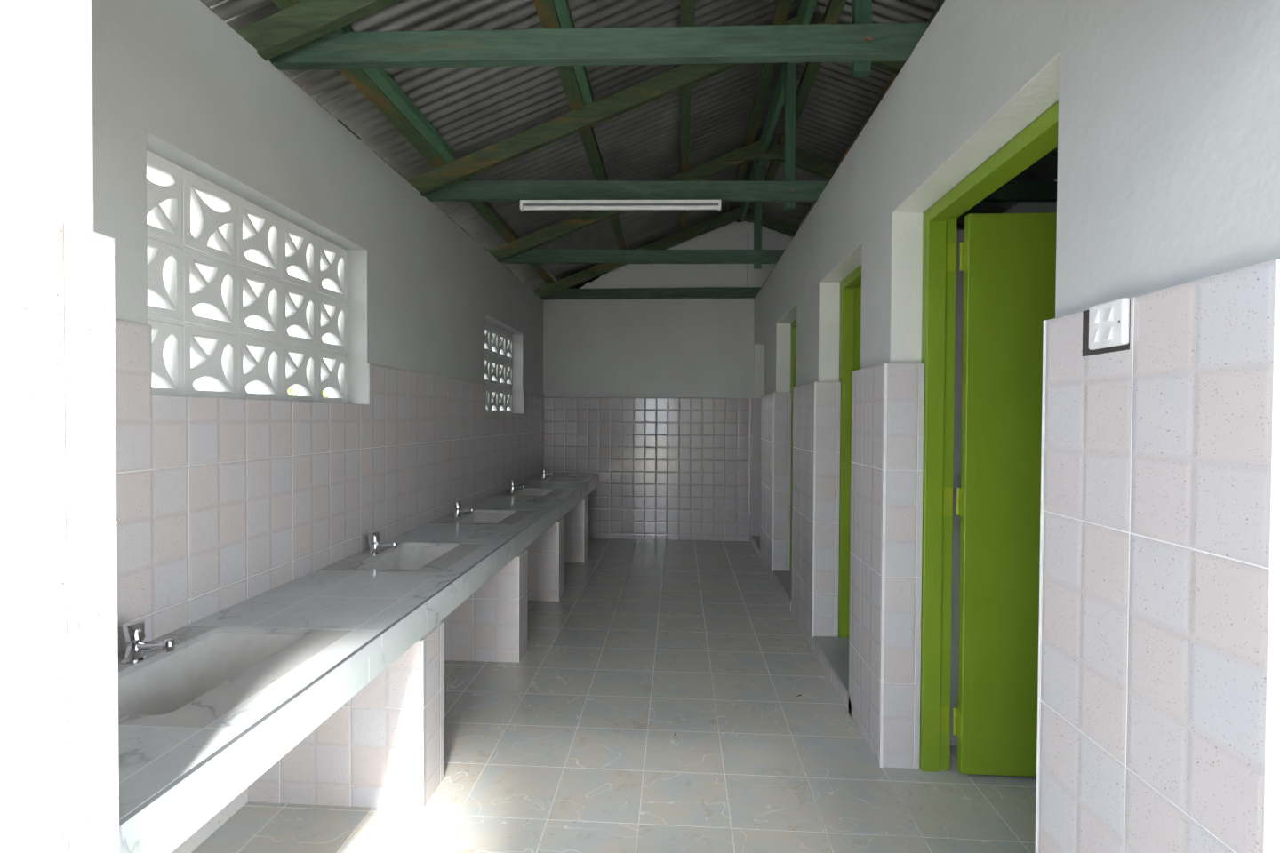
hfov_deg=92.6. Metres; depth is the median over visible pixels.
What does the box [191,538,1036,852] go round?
floor
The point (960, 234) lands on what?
wall partition
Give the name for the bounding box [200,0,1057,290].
ceiling
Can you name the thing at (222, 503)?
wall
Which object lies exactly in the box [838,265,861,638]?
door
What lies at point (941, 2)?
roof beam
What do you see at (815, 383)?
trim
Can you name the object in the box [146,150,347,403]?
window
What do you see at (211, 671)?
washbasin
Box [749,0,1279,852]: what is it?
wall
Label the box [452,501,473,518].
tap
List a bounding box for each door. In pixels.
[790,319,796,571]
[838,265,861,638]
[919,101,1058,776]
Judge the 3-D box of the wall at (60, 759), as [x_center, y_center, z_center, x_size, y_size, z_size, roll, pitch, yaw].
[0.479,-0.447,0.758,4.383,3.676,0.158,0,1,4]
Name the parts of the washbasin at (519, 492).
bowl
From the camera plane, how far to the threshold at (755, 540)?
6.52 m
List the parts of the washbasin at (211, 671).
bowl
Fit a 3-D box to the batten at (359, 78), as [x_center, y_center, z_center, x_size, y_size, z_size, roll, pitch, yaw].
[-1.223,-1.588,3.284,0.075,0.077,7.850,0,1,4]
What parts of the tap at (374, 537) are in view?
spout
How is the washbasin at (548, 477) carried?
in the countertop
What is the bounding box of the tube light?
[520,200,720,211]
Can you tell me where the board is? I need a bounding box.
[740,0,817,221]
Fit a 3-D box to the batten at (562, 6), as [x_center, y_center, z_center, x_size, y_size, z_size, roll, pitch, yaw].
[-0.387,-1.913,2.281,0.048,0.061,2.760,0,1,4]
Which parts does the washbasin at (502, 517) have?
bowl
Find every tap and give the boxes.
[120,620,175,664]
[368,531,397,555]
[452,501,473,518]
[509,480,525,492]
[541,468,553,478]
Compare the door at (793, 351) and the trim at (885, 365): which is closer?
the trim at (885, 365)
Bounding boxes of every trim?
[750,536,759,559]
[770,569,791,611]
[771,392,775,575]
[811,382,816,649]
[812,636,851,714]
[879,363,887,767]
[1035,320,1046,852]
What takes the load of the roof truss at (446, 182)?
on the wall at (222, 503)
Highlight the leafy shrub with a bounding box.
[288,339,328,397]
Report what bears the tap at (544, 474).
on the countertop
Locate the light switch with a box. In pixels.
[1082,297,1130,356]
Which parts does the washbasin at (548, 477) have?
bowl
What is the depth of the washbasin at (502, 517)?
4.23 m
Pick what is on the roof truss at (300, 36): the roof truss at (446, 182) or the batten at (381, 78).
the batten at (381, 78)
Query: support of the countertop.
on the floor
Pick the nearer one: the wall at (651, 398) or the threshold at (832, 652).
the threshold at (832, 652)
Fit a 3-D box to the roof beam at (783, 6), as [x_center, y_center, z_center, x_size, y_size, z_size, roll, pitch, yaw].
[0.787,-2.354,3.148,0.075,0.077,7.850,0,1,4]
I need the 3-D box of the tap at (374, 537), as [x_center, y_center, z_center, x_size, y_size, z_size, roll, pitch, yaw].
[-1.241,0.563,2.952,0.140,0.107,0.054,0,1,4]
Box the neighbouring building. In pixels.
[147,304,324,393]
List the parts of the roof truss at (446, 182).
post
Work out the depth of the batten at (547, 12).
3.56 m
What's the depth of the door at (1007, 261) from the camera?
2.35 m
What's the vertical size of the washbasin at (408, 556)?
0.340 m
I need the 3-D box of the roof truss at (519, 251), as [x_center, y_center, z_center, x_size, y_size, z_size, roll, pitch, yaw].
[1.041,-1.796,5.264,5.700,1.222,0.334,0,1,4]
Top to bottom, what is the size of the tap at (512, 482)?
0.107 m
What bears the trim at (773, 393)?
attached to the wall at (1159, 701)
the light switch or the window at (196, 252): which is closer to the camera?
the light switch
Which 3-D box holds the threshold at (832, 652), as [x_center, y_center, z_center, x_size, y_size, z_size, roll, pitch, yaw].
[1.167,1.316,3.284,0.302,0.082,0.860,0,1,4]
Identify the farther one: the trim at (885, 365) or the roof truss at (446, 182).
the roof truss at (446, 182)
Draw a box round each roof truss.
[235,0,930,77]
[407,16,1057,209]
[488,139,968,269]
[533,207,799,299]
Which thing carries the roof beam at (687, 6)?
on the roof truss at (558, 290)
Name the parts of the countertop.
corner trim, leg, leg, corner trim, leg, corner trim, leg, leg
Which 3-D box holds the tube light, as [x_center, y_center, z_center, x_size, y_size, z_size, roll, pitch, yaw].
[-0.117,-1.318,3.650,1.196,0.055,0.044,0,1,1]
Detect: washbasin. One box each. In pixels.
[118,625,352,727]
[317,542,484,573]
[429,510,535,525]
[494,488,568,496]
[529,475,587,480]
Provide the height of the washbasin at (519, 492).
0.340 m
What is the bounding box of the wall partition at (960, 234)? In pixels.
[950,230,964,745]
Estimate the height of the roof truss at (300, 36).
1.222 m
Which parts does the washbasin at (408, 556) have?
bowl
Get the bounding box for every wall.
[0,0,119,852]
[91,0,543,852]
[543,219,792,541]
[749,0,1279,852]
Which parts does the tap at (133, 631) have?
spout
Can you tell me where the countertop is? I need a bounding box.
[118,474,598,852]
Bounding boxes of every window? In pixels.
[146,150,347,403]
[484,320,512,413]
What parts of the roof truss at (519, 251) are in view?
post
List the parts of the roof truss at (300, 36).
post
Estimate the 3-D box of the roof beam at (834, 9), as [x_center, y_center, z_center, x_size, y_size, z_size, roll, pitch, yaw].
[1.072,-2.339,3.130,0.070,0.075,7.850,0,1,4]
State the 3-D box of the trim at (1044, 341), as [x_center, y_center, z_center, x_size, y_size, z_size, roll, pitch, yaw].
[0.902,0.573,1.382,0.002,1.622,0.005,0,1,4]
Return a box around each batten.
[299,0,456,163]
[553,0,593,105]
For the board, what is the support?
attached to the roof truss at (300, 36)
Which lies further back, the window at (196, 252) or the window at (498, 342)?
the window at (498, 342)
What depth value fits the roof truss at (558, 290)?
6.86 m
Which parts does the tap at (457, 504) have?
spout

